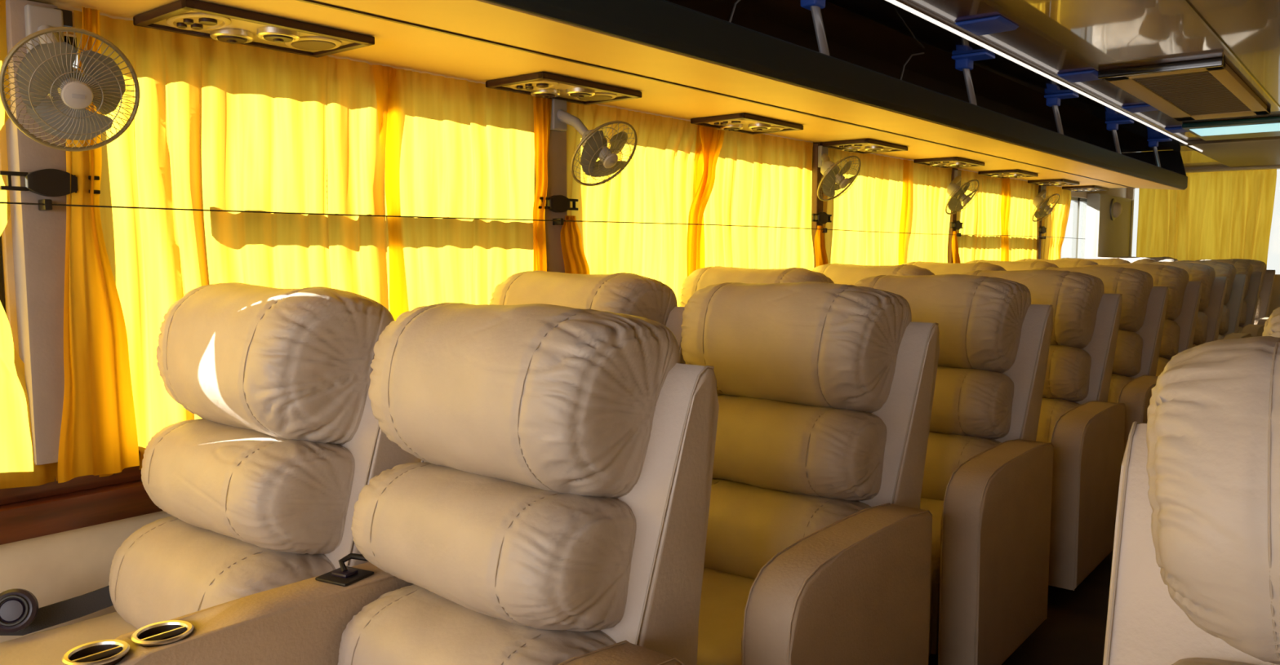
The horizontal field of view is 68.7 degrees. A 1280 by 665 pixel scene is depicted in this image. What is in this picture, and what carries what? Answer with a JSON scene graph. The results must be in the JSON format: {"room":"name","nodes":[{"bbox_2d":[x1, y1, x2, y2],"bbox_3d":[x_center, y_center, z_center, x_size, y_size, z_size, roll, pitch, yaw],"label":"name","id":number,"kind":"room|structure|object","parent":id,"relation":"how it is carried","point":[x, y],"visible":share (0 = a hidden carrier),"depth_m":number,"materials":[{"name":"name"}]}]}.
{"room":"vehicle interior","nodes":[
{"label":"vehicle interior","id":0,"kind":"room"},
{"bbox_2d":[0,12,1126,355],"bbox_3d":[0.984,-0.217,4.742,0.060,1.955,12.300,4,7,39],"label":"wall","id":1,"kind":"structure","parent":0,"point":[6,247],"depth_m":1.91,"materials":[{"name":"beige plastic"}]},
{"bbox_2d":[5,0,66,465],"bbox_3d":[-1.227,-0.196,1.919,0.067,0.932,0.088,4,7,39],"label":"window pillar","id":2,"kind":"structure","parent":1,"relation":"attached to","point":[38,237],"depth_m":1.90,"materials":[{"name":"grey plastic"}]},
{"bbox_2d":[0,168,100,196],"bbox_3d":[-1.186,-0.302,1.888,0.020,0.055,0.179,4,7,39],"label":"holder","id":3,"kind":"object","parent":1,"relation":"attached to","point":[45,182],"visible":1,"depth_m":1.87,"materials":[{"name":"black plastic"}]},
{"bbox_2d":[0,4,139,151],"bbox_3d":[-1.115,-0.496,1.801,0.226,0.291,0.233,4,7,39],"label":"wall fan","id":4,"kind":"object","parent":1,"relation":"attached to","point":[46,69],"visible":1,"depth_m":1.76,"materials":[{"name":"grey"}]},
{"bbox_2d":[0,450,162,545],"bbox_3d":[0.547,0.151,4.129,0.075,0.140,10.750,4,7,39],"label":"trim","id":5,"kind":"structure","parent":1,"relation":"attached to","point":[28,513],"depth_m":1.96,"materials":[{"name":"brown wood"}]},
{"bbox_2d":[0,511,173,643],"bbox_3d":[1.022,0.439,4.769,0.040,0.543,12.300,4,7,39],"label":"side wall panel","id":6,"kind":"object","parent":1,"relation":"attached to","point":[55,568],"depth_m":1.98,"materials":[{"name":"beige plastic"}]},
{"bbox_2d":[0,199,1084,239],"bbox_3d":[0.519,-0.441,3.969,0.038,0.022,10.250,4,7,39],"label":"wire","id":7,"kind":"object","parent":1,"relation":"attached to","point":[43,204],"visible":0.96,"depth_m":2.47,"materials":[{"name":"black plastic"}]},
{"bbox_2d":[544,129,567,272],"bbox_3d":[-0.297,-0.297,3.057,0.067,0.932,0.110,4,7,39],"label":"trim","id":8,"kind":"structure","parent":1,"relation":"attached to","point":[557,157],"depth_m":3.02,"materials":[{"name":"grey plastic"}]},
{"bbox_2d":[537,195,577,212],"bbox_3d":[-0.263,-0.415,3.018,0.020,0.055,0.179,4,7,39],"label":"holder","id":9,"kind":"object","parent":1,"relation":"attached to","point":[555,203],"visible":1,"depth_m":3.01,"materials":[{"name":"black plastic"}]},
{"bbox_2d":[560,215,590,274],"bbox_3d":[-0.210,-0.213,3.087,0.024,0.340,0.151,4,6,36],"label":"curtain","id":10,"kind":"object","parent":9,"relation":"hanging from","point":[575,260],"visible":0.59,"depth_m":3.07,"materials":[{"name":"orange fabric"}]},
{"bbox_2d":[550,98,637,186],"bbox_3d":[-0.154,-0.602,2.939,0.276,0.280,0.242,4,7,39],"label":"wall fan","id":11,"kind":"object","parent":1,"relation":"attached to","point":[594,144],"visible":1,"depth_m":2.91,"materials":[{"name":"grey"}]},
{"bbox_2d":[811,142,823,267],"bbox_3d":[0.818,-0.418,4.423,0.067,0.932,0.065,4,7,39],"label":"trim","id":12,"kind":"structure","parent":1,"relation":"attached to","point":[816,204],"depth_m":4.37,"materials":[{"name":"brown plastic"}]},
{"bbox_2d":[811,212,831,223],"bbox_3d":[0.851,-0.536,4.382,0.020,0.055,0.179,4,7,39],"label":"holder","id":13,"kind":"object","parent":1,"relation":"attached to","point":[820,217],"visible":1,"depth_m":4.36,"materials":[{"name":"black plastic"}]},
{"bbox_2d":[814,226,828,266],"bbox_3d":[0.852,-0.329,4.390,0.022,0.340,0.151,4,7,39],"label":"curtain","id":14,"kind":"object","parent":13,"relation":"hanging from","point":[821,259],"visible":0.44,"depth_m":4.37,"materials":[{"name":"orange fabric"}]},
{"bbox_2d":[817,145,861,200],"bbox_3d":[0.890,-0.721,4.194,0.188,0.265,0.396,1,5,11],"label":"wall fan","id":15,"kind":"object","parent":1,"relation":"attached to","point":[832,180],"visible":1,"depth_m":4.11,"materials":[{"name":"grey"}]},
{"bbox_2d":[945,169,978,214],"bbox_3d":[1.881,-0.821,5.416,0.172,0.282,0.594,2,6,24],"label":"wall fan","id":16,"kind":"object","parent":1,"relation":"attached to","point":[954,188],"visible":1,"depth_m":5.26,"materials":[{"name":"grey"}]},
{"bbox_2d":[1031,185,1059,222],"bbox_3d":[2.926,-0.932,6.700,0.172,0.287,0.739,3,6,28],"label":"wall fan","id":17,"kind":"object","parent":1,"relation":"attached to","point":[1039,201],"visible":0.99,"depth_m":6.49,"materials":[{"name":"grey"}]},
{"bbox_2d":[1071,196,1087,258],"bbox_3d":[3.496,-0.698,7.812,0.035,0.890,1.580,4,7,39],"label":"window","id":18,"kind":"structure","parent":1,"relation":"in","point":[1077,201],"depth_m":8.16,"materials":[{"name":"clear glass"}]},
{"bbox_2d":[1084,193,1133,258],"bbox_3d":[4.409,-0.885,8.777,0.108,0.772,1.350,4,7,39],"label":"trim","id":19,"kind":"structure","parent":1,"relation":"attached to","point":[1105,237],"depth_m":8.46,"materials":[{"name":"beige plastic"}]},
{"bbox_2d":[665,0,1279,168],"bbox_3d":[2.062,-1.143,3.780,2.920,0.060,12.500,4,7,39],"label":"ceiling","id":20,"kind":"structure","parent":0,"point":[1054,37],"depth_m":3.52,"materials":[{"name":"black plastic"}]},
{"bbox_2d":[29,0,1195,190],"bbox_3d":[0.731,-0.937,3.578,0.928,0.314,10.180,4,7,39],"label":"luggage rack","id":21,"kind":"object","parent":20,"relation":"attached to","point":[686,64],"visible":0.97,"depth_m":2.69,"materials":[{"name":"beige plastic"}]},
{"bbox_2d":[0,0,57,488],"bbox_3d":[-1.516,-0.141,1.548,0.044,0.976,0.977,4,7,39],"label":"curtain","id":22,"kind":"object","parent":21,"relation":"hanging from","point":[18,468],"visible":0.72,"depth_m":1.88,"materials":[{"name":"yellow fabric"}]},
{"bbox_2d":[57,6,139,483],"bbox_3d":[-1.142,-0.179,1.942,0.028,0.971,0.160,4,7,39],"label":"curtain","id":23,"kind":"object","parent":21,"relation":"hanging from","point":[98,436],"visible":0.77,"depth_m":1.95,"materials":[{"name":"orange fabric"}]},
{"bbox_2d":[73,9,395,477],"bbox_3d":[-0.905,-0.205,2.301,0.054,0.982,0.842,4,7,39],"label":"curtain","id":24,"kind":"object","parent":21,"relation":"hanging from","point":[216,125],"visible":0.6,"depth_m":2.21,"materials":[{"name":"yellow fabric"}]},
{"bbox_2d":[133,0,374,57],"bbox_3d":[-0.849,-0.666,2.091,0.240,0.033,0.440,4,7,39],"label":"vent panel","id":25,"kind":"object","parent":21,"relation":"attached to","point":[228,24],"visible":1,"depth_m":2.05,"materials":[{"name":"brown plastic"}]},
{"bbox_2d":[284,35,342,50],"bbox_3d":[-0.766,-0.678,2.196,0.149,0.007,0.116,5,7,44],"label":"speaker grille","id":26,"kind":"object","parent":25,"relation":"attached to","point":[304,42],"depth_m":2.18,"materials":[{"name":"brown plastic"}]},
{"bbox_2d":[372,64,535,320],"bbox_3d":[-0.505,-0.248,2.789,0.035,0.982,0.646,4,7,39],"label":"curtain","id":27,"kind":"object","parent":21,"relation":"hanging from","point":[455,148],"visible":0.55,"depth_m":2.73,"materials":[{"name":"yellow fabric"}]},
{"bbox_2d":[533,96,551,271],"bbox_3d":[-0.309,-0.261,2.970,0.026,0.955,0.094,4,7,39],"label":"curtain","id":28,"kind":"object","parent":21,"relation":"hanging from","point":[542,107],"visible":0.55,"depth_m":2.95,"materials":[{"name":"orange fabric"}]},
{"bbox_2d":[485,71,641,105],"bbox_3d":[-0.225,-0.734,2.856,0.240,0.033,0.440,4,7,39],"label":"vent panel","id":29,"kind":"object","parent":21,"relation":"attached to","point":[544,85],"visible":1,"depth_m":2.81,"materials":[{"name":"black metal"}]},
{"bbox_2d":[573,92,617,101],"bbox_3d":[-0.141,-0.743,2.961,0.150,0.013,0.116,4,7,39],"label":"speaker grille","id":30,"kind":"object","parent":29,"relation":"attached to","point":[598,96],"depth_m":2.94,"materials":[{"name":"brown"}]},
{"bbox_2d":[566,102,716,306],"bbox_3d":[0.004,-0.304,3.420,0.041,0.982,0.928,4,7,39],"label":"curtain","id":31,"kind":"object","parent":21,"relation":"hanging from","point":[656,185],"visible":0.45,"depth_m":3.40,"materials":[{"name":"yellow fabric"}]},
{"bbox_2d":[686,126,724,276],"bbox_3d":[0.259,-0.315,3.669,0.033,0.960,0.255,4,7,39],"label":"curtain","id":32,"kind":"object","parent":21,"relation":"hanging from","point":[712,140],"visible":0.52,"depth_m":3.64,"materials":[{"name":"orange fabric"}]},
{"bbox_2d":[690,112,803,134],"bbox_3d":[0.422,-0.804,3.647,0.240,0.033,0.440,4,7,39],"label":"vent panel","id":33,"kind":"object","parent":21,"relation":"attached to","point":[743,122],"visible":1,"depth_m":3.60,"materials":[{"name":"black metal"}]},
{"bbox_2d":[693,124,813,271],"bbox_3d":[0.517,-0.359,4.033,0.041,0.982,0.975,4,7,39],"label":"curtain","id":34,"kind":"object","parent":21,"relation":"hanging from","point":[762,180],"visible":0.55,"depth_m":4.00,"materials":[{"name":"yellow fabric"}]},
{"bbox_2d":[822,147,903,265],"bbox_3d":[1.167,-0.430,4.842,0.039,0.982,1.034,4,7,39],"label":"curtain","id":35,"kind":"object","parent":21,"relation":"hanging from","point":[873,202],"visible":0.42,"depth_m":4.82,"materials":[{"name":"yellow fabric"}]},
{"bbox_2d":[820,138,907,153],"bbox_3d":[1.066,-0.874,4.436,0.240,0.033,0.440,4,7,39],"label":"vent panel","id":36,"kind":"object","parent":21,"relation":"attached to","point":[863,145],"visible":1,"depth_m":4.38,"materials":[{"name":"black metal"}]},
{"bbox_2d":[897,159,951,265],"bbox_3d":[1.666,-0.483,5.437,0.041,0.982,0.760,4,7,39],"label":"curtain","id":37,"kind":"object","parent":21,"relation":"hanging from","point":[925,195],"visible":0.53,"depth_m":5.38,"materials":[{"name":"yellow fabric"}]},
{"bbox_2d":[913,156,984,168],"bbox_3d":[1.741,-0.947,5.263,0.240,0.033,0.440,4,7,39],"label":"vent panel","id":38,"kind":"object","parent":21,"relation":"attached to","point":[954,162],"visible":1,"depth_m":5.20,"materials":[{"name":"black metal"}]},
{"bbox_2d":[955,168,1010,262],"bbox_3d":[2.241,-0.547,6.153,0.038,0.982,1.032,4,7,39],"label":"curtain","id":39,"kind":"object","parent":21,"relation":"hanging from","point":[982,216],"visible":0.41,"depth_m":6.14,"materials":[{"name":"yellow fabric"}]},
{"bbox_2d":[977,169,1038,177],"bbox_3d":[2.378,-1.016,6.043,0.240,0.033,0.440,4,7,39],"label":"vent panel","id":40,"kind":"object","parent":21,"relation":"attached to","point":[1002,173],"visible":1,"depth_m":5.96,"materials":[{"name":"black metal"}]},
{"bbox_2d":[1000,177,1039,261],"bbox_3d":[2.735,-0.599,6.744,0.041,0.982,0.856,4,7,39],"label":"curtain","id":41,"kind":"object","parent":21,"relation":"hanging from","point":[1015,246],"visible":0.52,"depth_m":6.70,"materials":[{"name":"yellow fabric"}]},
{"bbox_2d":[1040,186,1071,259],"bbox_3d":[3.262,-0.654,7.360,0.046,0.982,0.720,4,7,40],"label":"curtain","id":42,"kind":"object","parent":21,"relation":"hanging from","point":[1055,224],"visible":0.48,"depth_m":7.34,"materials":[{"name":"yellow fabric"}]},
{"bbox_2d":[954,15,1018,35],"bbox_3d":[1.195,-1.056,3.227,0.156,0.013,0.200,4,7,39],"label":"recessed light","id":43,"kind":"object","parent":20,"relation":"in","point":[998,24],"visible":1,"depth_m":3.20,"materials":[{"name":"blue plastic"}]},
{"bbox_2d":[885,0,1202,151],"bbox_3d":[1.520,-1.092,3.774,0.011,0.010,8.900,4,7,39],"label":"ceiling light strip","id":44,"kind":"object","parent":20,"relation":"attached to","point":[893,2],"visible":1,"depth_m":3.73,"materials":[{"name":"white plastic"}]},
{"bbox_2d":[1057,70,1098,82],"bbox_3d":[1.965,-1.139,4.170,0.156,0.013,0.200,4,7,39],"label":"recessed light","id":45,"kind":"object","parent":20,"relation":"in","point":[1076,77],"visible":0.81,"depth_m":4.13,"materials":[{"name":"blue plastic"}]},
{"bbox_2d":[1097,57,1270,120],"bbox_3d":[2.744,-1.171,4.627,0.464,0.033,1.825,4,7,39],"label":"ceiling hatch","id":46,"kind":"object","parent":20,"relation":"in","point":[1204,88],"visible":1,"depth_m":4.40,"materials":[{"name":"beige plastic"}]},
{"bbox_2d":[1179,136,1279,167],"bbox_3d":[5.379,-1.398,7.150,1.800,0.026,2.530,4,7,39],"label":"trim","id":47,"kind":"structure","parent":20,"relation":"attached to","point":[1257,151],"depth_m":7.22,"materials":[{"name":"brown plastic"}]},
{"bbox_2d":[1182,115,1279,140],"bbox_3d":[3.943,-1.278,5.835,0.860,0.033,0.870,4,7,39],"label":"ceiling light","id":48,"kind":"object","parent":20,"relation":"attached to","point":[1270,126],"visible":1,"depth_m":5.76,"materials":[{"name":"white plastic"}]},
{"bbox_2d":[1182,0,1279,109],"bbox_3d":[2.215,-1.090,3.550,0.008,0.007,12.130,4,7,39],"label":"trim","id":49,"kind":"structure","parent":20,"relation":"attached to","point":[1190,6],"depth_m":3.57,"materials":[{"name":"black"}]},
{"bbox_2d":[1001,550,1113,664],"bbox_3d":[2.062,0.864,3.958,2.920,0.060,12.500,4,7,39],"label":"floor","id":50,"kind":"structure","parent":0,"point":[1073,631],"depth_m":2.92,"materials":[{"name":"brown plastic"}]},
{"bbox_2d":[0,282,421,664],"bbox_3d":[-0.909,0.480,1.735,0.621,1.121,0.818,4,7,39],"label":"seat","id":51,"kind":"object","parent":50,"relation":"on","point":[261,491],"visible":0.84,"depth_m":1.76,"materials":[{"name":"beige leather"}]},
{"bbox_2d":[0,585,113,635],"bbox_3d":[-1.118,0.537,1.842,0.322,0.104,0.066,-3,6,-30],"label":"speaker","id":52,"kind":"object","parent":51,"relation":"on","point":[20,615],"visible":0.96,"depth_m":1.84,"materials":[{"name":"grey"}]},
{"bbox_2d":[0,612,137,664],"bbox_3d":[-0.967,0.678,1.713,0.538,0.178,0.575,4,7,39],"label":"seat cushion","id":53,"kind":"object","parent":51,"relation":"on","point":[48,647],"depth_m":1.78,"materials":[{"name":"beige leather"}]},
{"bbox_2d":[108,516,335,629],"bbox_3d":[-0.838,0.519,1.860,0.542,0.263,0.260,4,-6,39],"label":"cushion","id":54,"kind":"object","parent":51,"relation":"on","point":[170,568],"depth_m":1.76,"materials":[{"name":"beige leather"}]},
{"bbox_2d":[141,418,355,555],"bbox_3d":[-0.798,0.299,1.888,0.513,0.226,0.241,4,-6,39],"label":"lumbar cushion","id":55,"kind":"object","parent":51,"relation":"on","point":[228,486],"depth_m":1.76,"materials":[{"name":"beige leather"}]},
{"bbox_2d":[155,282,394,444],"bbox_3d":[-0.759,0.054,1.916,0.538,0.311,0.278,4,-6,39],"label":"cushion","id":56,"kind":"object","parent":51,"relation":"on","point":[258,365],"depth_m":1.77,"materials":[{"name":"beige leather"}]},
{"bbox_2d":[337,302,719,664],"bbox_3d":[-0.343,0.529,1.393,0.685,1.121,0.818,4,7,39],"label":"seat","id":57,"kind":"object","parent":50,"relation":"on","point":[554,510],"visible":1,"depth_m":1.45,"materials":[{"name":"beige leather"}]},
{"bbox_2d":[62,562,413,664],"bbox_3d":[-0.634,0.718,1.549,0.102,0.556,0.585,4,7,39],"label":"console","id":58,"kind":"object","parent":57,"relation":"attached to","point":[304,622],"visible":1,"depth_m":1.50,"materials":[{"name":"leather"}]},
{"bbox_2d":[315,553,373,586],"bbox_3d":[-0.521,0.416,1.668,0.072,0.038,0.085,3,6,27],"label":"lever","id":59,"kind":"object","parent":58,"relation":"on","point":[344,576],"visible":0.92,"depth_m":1.66,"materials":[{"name":"black plastic"}]},
{"bbox_2d":[315,566,373,586],"bbox_3d":[-0.524,0.433,1.663,0.072,0.006,0.072,3,6,27],"label":"base plate","id":60,"kind":"object","parent":59,"relation":"attached to","point":[344,576],"depth_m":1.65,"materials":[{"name":"black plastic"}]},
{"bbox_2d":[337,584,616,664],"bbox_3d":[-0.273,0.568,1.521,0.500,0.260,0.261,4,-6,39],"label":"cushion","id":61,"kind":"object","parent":57,"relation":"on","point":[415,624],"depth_m":1.45,"materials":[{"name":"beige leather"}]},
{"bbox_2d":[351,462,636,631],"bbox_3d":[-0.259,0.345,1.564,0.513,0.232,0.242,4,-6,39],"label":"lumbar cushion","id":62,"kind":"object","parent":57,"relation":"on","point":[482,547],"depth_m":1.44,"materials":[{"name":"beige leather"}]},
{"bbox_2d":[368,302,680,498],"bbox_3d":[-0.218,0.101,1.594,0.541,0.313,0.276,4,-6,39],"label":"cushion","id":63,"kind":"object","parent":57,"relation":"on","point":[531,401],"depth_m":1.46,"materials":[{"name":"beige leather"}]},
{"bbox_2d":[489,270,685,364],"bbox_3d":[-0.329,0.407,2.445,0.621,1.121,0.818,4,7,39],"label":"seat","id":64,"kind":"object","parent":50,"relation":"on","point":[624,293],"visible":0.07,"depth_m":2.49,"materials":[{"name":"beige leather"}]},
{"bbox_2d":[489,270,677,325],"bbox_3d":[-0.178,-0.019,2.626,0.538,0.311,0.278,4,-6,39],"label":"cushion","id":65,"kind":"object","parent":64,"relation":"on","point":[624,293],"depth_m":2.49,"materials":[{"name":"beige leather"}]},
{"bbox_2d":[680,266,833,306],"bbox_3d":[0.252,0.344,3.156,0.621,1.121,0.818,4,7,39],"label":"seat","id":66,"kind":"object","parent":50,"relation":"on","point":[700,278],"visible":0.09,"depth_m":3.27,"materials":[{"name":"beige leather"}]},
{"bbox_2d":[680,281,939,664],"bbox_3d":[0.237,0.454,2.103,0.685,1.121,0.818,4,7,39],"label":"seat","id":67,"kind":"object","parent":50,"relation":"on","point":[818,548],"visible":0.87,"depth_m":2.11,"materials":[{"name":"leather"}]},
{"bbox_2d":[697,567,755,664],"bbox_3d":[0.175,0.651,2.080,0.490,0.181,0.573,4,7,39],"label":"seat cushion","id":68,"kind":"object","parent":67,"relation":"on","point":[725,592],"depth_m":1.93,"materials":[{"name":"beige leather"}]},
{"bbox_2d":[703,479,871,579],"bbox_3d":[0.308,0.493,2.231,0.500,0.260,0.261,4,-6,39],"label":"cushion","id":69,"kind":"object","parent":67,"relation":"on","point":[750,522],"depth_m":2.14,"materials":[{"name":"beige leather"}]},
{"bbox_2d":[680,281,911,413],"bbox_3d":[0.362,0.026,2.304,0.541,0.313,0.276,4,-6,39],"label":"cushion","id":70,"kind":"object","parent":67,"relation":"on","point":[805,347],"depth_m":2.18,"materials":[{"name":"beige leather"}]},
{"bbox_2d":[711,394,886,501],"bbox_3d":[0.321,0.270,2.274,0.513,0.232,0.242,4,-6,39],"label":"lumbar cushion","id":71,"kind":"object","parent":67,"relation":"on","point":[769,447],"depth_m":2.15,"materials":[{"name":"beige leather"}]},
{"bbox_2d":[811,263,934,284],"bbox_3d":[0.832,0.281,3.867,0.621,1.121,0.818,4,7,39],"label":"seat","id":72,"kind":"object","parent":50,"relation":"on","point":[839,273],"visible":0.06,"depth_m":3.97,"materials":[{"name":"beige leather"}]},
{"bbox_2d":[853,274,1053,664],"bbox_3d":[0.818,0.391,2.814,0.685,1.121,0.818,4,7,39],"label":"seat","id":73,"kind":"object","parent":50,"relation":"on","point":[987,487],"visible":0.56,"depth_m":2.74,"materials":[{"name":"leather"}]},
{"bbox_2d":[920,497,943,585],"bbox_3d":[0.756,0.588,2.791,0.490,0.181,0.573,4,7,39],"label":"seat cushion","id":74,"kind":"object","parent":73,"relation":"on","point":[935,505],"depth_m":2.53,"materials":[{"name":"beige leather"}]},
{"bbox_2d":[853,274,1031,373],"bbox_3d":[0.943,-0.037,3.015,0.541,0.313,0.276,4,-6,39],"label":"cushion","id":75,"kind":"object","parent":73,"relation":"on","point":[984,322],"depth_m":2.86,"materials":[{"name":"beige leather"}]},
{"bbox_2d":[920,431,1001,501],"bbox_3d":[0.888,0.430,2.941,0.500,0.260,0.261,4,-6,39],"label":"cushion","id":76,"kind":"object","parent":73,"relation":"on","point":[945,451],"depth_m":2.80,"materials":[{"name":"beige leather"}]},
{"bbox_2d":[928,366,1013,439],"bbox_3d":[0.902,0.207,2.985,0.513,0.232,0.242,4,-6,39],"label":"lumbar cushion","id":77,"kind":"object","parent":73,"relation":"on","point":[970,402],"depth_m":2.82,"materials":[{"name":"beige leather"}]},
{"bbox_2d":[902,261,1006,275],"bbox_3d":[1.413,0.218,4.578,0.621,1.121,0.818,4,7,39],"label":"seat","id":78,"kind":"object","parent":50,"relation":"on","point":[937,268],"visible":0.03,"depth_m":4.65,"materials":[{"name":"beige leather"}]},
{"bbox_2d":[966,259,1058,271],"bbox_3d":[1.994,0.155,5.289,0.621,1.121,0.818,4,7,39],"label":"seat","id":79,"kind":"object","parent":50,"relation":"on","point":[1007,265],"visible":0.09,"depth_m":5.34,"materials":[{"name":"beige leather"}]},
{"bbox_2d":[961,269,1125,591],"bbox_3d":[1.399,0.328,3.525,0.685,1.121,0.818,4,7,39],"label":"seat","id":80,"kind":"object","parent":50,"relation":"on","point":[1086,431],"visible":0.3,"depth_m":3.42,"materials":[{"name":"leather"}]},
{"bbox_2d":[961,269,1104,348],"bbox_3d":[1.524,-0.100,3.725,0.541,0.313,0.276,4,-6,39],"label":"cushion","id":81,"kind":"object","parent":80,"relation":"on","point":[1077,299],"depth_m":3.55,"materials":[{"name":"beige leather"}]},
{"bbox_2d":[1035,397,1080,443],"bbox_3d":[1.469,0.367,3.652,0.500,0.260,0.261,4,-6,39],"label":"cushion","id":82,"kind":"object","parent":80,"relation":"on","point":[1051,408],"depth_m":3.48,"materials":[{"name":"beige leather"}]},
{"bbox_2d":[1042,345,1091,402],"bbox_3d":[1.482,0.143,3.696,0.513,0.232,0.242,4,-6,39],"label":"lumbar cushion","id":83,"kind":"object","parent":80,"relation":"on","point":[1068,379],"depth_m":3.51,"materials":[{"name":"beige leather"}]},
{"bbox_2d":[1016,258,1097,267],"bbox_3d":[2.574,0.092,6.000,0.621,1.121,0.818,4,7,39],"label":"seat","id":84,"kind":"object","parent":50,"relation":"on","point":[1068,263],"visible":0.03,"depth_m":6.04,"materials":[{"name":"beige leather"}]},
{"bbox_2d":[1031,266,1168,456],"bbox_3d":[1.979,0.265,4.236,0.685,1.121,0.818,4,7,39],"label":"seat","id":85,"kind":"object","parent":50,"relation":"on","point":[1144,305],"visible":0.3,"depth_m":4.24,"materials":[{"name":"leather"}]},
{"bbox_2d":[1031,266,1153,332],"bbox_3d":[2.104,-0.163,4.436,0.541,0.313,0.276,4,-6,39],"label":"cushion","id":86,"kind":"object","parent":85,"relation":"on","point":[1135,286],"depth_m":4.26,"materials":[{"name":"beige leather"}]},
{"bbox_2d":[1107,373,1134,403],"bbox_3d":[2.050,0.304,4.363,0.500,0.260,0.261,4,-6,39],"label":"cushion","id":87,"kind":"object","parent":85,"relation":"on","point":[1117,380],"depth_m":4.18,"materials":[{"name":"beige leather"}]},
{"bbox_2d":[1111,329,1142,377],"bbox_3d":[2.063,0.081,4.407,0.513,0.232,0.242,4,-6,39],"label":"lumbar cushion","id":88,"kind":"object","parent":85,"relation":"on","point":[1128,357],"depth_m":4.22,"materials":[{"name":"beige leather"}]},
{"bbox_2d":[1082,263,1202,376],"bbox_3d":[2.560,0.202,4.947,0.685,1.121,0.818,4,7,39],"label":"seat","id":89,"kind":"object","parent":50,"relation":"on","point":[1184,295],"visible":0.17,"depth_m":4.99,"materials":[{"name":"leather"}]},
{"bbox_2d":[1082,263,1188,320],"bbox_3d":[2.685,-0.226,5.147,0.541,0.313,0.276,4,-6,39],"label":"cushion","id":90,"kind":"object","parent":89,"relation":"on","point":[1176,279],"depth_m":4.98,"materials":[{"name":"beige leather"}]},
{"bbox_2d":[1159,319,1180,359],"bbox_3d":[2.643,0.018,5.118,0.513,0.232,0.242,4,-6,39],"label":"lumbar cushion","id":91,"kind":"object","parent":89,"relation":"on","point":[1171,340],"depth_m":4.93,"materials":[{"name":"beige leather"}]},
{"bbox_2d":[1120,262,1226,346],"bbox_3d":[3.140,0.139,5.658,0.685,1.121,0.818,4,7,39],"label":"seat","id":92,"kind":"object","parent":50,"relation":"on","point":[1213,288],"visible":0.17,"depth_m":5.71,"materials":[{"name":"leather"}]},
{"bbox_2d":[1120,262,1215,311],"bbox_3d":[3.265,-0.289,5.858,0.541,0.313,0.276,4,-6,39],"label":"cushion","id":93,"kind":"object","parent":92,"relation":"on","point":[1204,273],"depth_m":5.69,"materials":[{"name":"beige leather"}]},
{"bbox_2d":[1192,311,1208,345],"bbox_3d":[3.224,-0.046,5.829,0.513,0.232,0.242,4,-6,39],"label":"lumbar cushion","id":94,"kind":"object","parent":92,"relation":"on","point":[1201,335],"depth_m":5.65,"materials":[{"name":"beige leather"}]},
{"bbox_2d":[1102,336,1279,664],"bbox_3d":[0.534,0.597,0.609,0.670,1.140,0.824,4,7,39],"label":"seat","id":95,"kind":"object","parent":50,"relation":"on","point":[1195,579],"visible":1,"depth_m":0.81,"materials":[{"name":"beige leather"}]},
{"bbox_2d":[1171,657,1253,664],"bbox_3d":[0.672,0.429,0.735,0.515,0.229,0.243,4,-6,39],"label":"lumbar cushion","id":96,"kind":"object","parent":95,"relation":"on","point":[1175,661],"depth_m":0.92,"materials":[{"name":"beige leather"}]},
{"bbox_2d":[1152,260,1251,340],"bbox_3d":[3.721,0.075,6.369,0.685,1.121,0.818,4,7,39],"label":"seat","id":97,"kind":"object","parent":50,"relation":"on","point":[1236,283],"visible":0.21,"depth_m":6.42,"materials":[{"name":"leather"}]},
{"bbox_2d":[1152,260,1235,305],"bbox_3d":[3.846,-0.352,6.569,0.541,0.313,0.276,4,-6,39],"label":"cushion","id":98,"kind":"object","parent":97,"relation":"on","point":[1222,269],"depth_m":6.41,"materials":[{"name":"beige leather"}]},
{"bbox_2d":[1175,259,1264,337],"bbox_3d":[4.301,0.012,7.079,0.685,1.121,0.818,4,7,39],"label":"seat","id":99,"kind":"object","parent":50,"relation":"on","point":[1254,279],"visible":0.09,"depth_m":7.13,"materials":[{"name":"leather"}]},
{"bbox_2d":[1175,259,1253,298],"bbox_3d":[4.426,-0.415,7.280,0.541,0.313,0.276,4,-6,39],"label":"cushion","id":100,"kind":"object","parent":99,"relation":"on","point":[1242,268],"depth_m":7.13,"materials":[{"name":"beige leather"}]},
{"bbox_2d":[1198,258,1275,324],"bbox_3d":[4.882,-0.051,7.790,0.685,1.121,0.818,4,7,39],"label":"seat","id":101,"kind":"object","parent":50,"relation":"on","point":[1268,277],"visible":0.15,"depth_m":7.85,"materials":[{"name":"leather"}]},
{"bbox_2d":[1198,258,1266,292],"bbox_3d":[5.007,-0.478,7.991,0.541,0.313,0.276,4,-6,39],"label":"cushion","id":102,"kind":"object","parent":101,"relation":"on","point":[1258,266],"depth_m":7.85,"materials":[{"name":"beige leather"}]},
{"bbox_2d":[1262,306,1279,337],"bbox_3d":[1.115,0.534,1.320,0.670,1.140,0.824,4,7,39],"label":"seat","id":103,"kind":"object","parent":50,"relation":"on","point":[1272,326],"visible":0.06,"depth_m":1.57,"materials":[{"name":"leather"}]},
{"bbox_2d":[1126,164,1279,317],"bbox_3d":[5.962,-0.563,8.644,2.840,1.955,0.060,4,7,39],"label":"wall","id":104,"kind":"structure","parent":0,"point":[1275,297],"depth_m":8.69,"materials":[{"name":"beige plastic"}]},
{"bbox_2d":[1136,168,1276,270],"bbox_3d":[5.369,-1.021,8.935,1.134,1.015,0.069,4,7,39],"label":"curtain","id":105,"kind":"object","parent":104,"relation":"hanging from","point":[1219,215],"visible":0.79,"depth_m":8.88,"materials":[{"name":"yellow fabric"}]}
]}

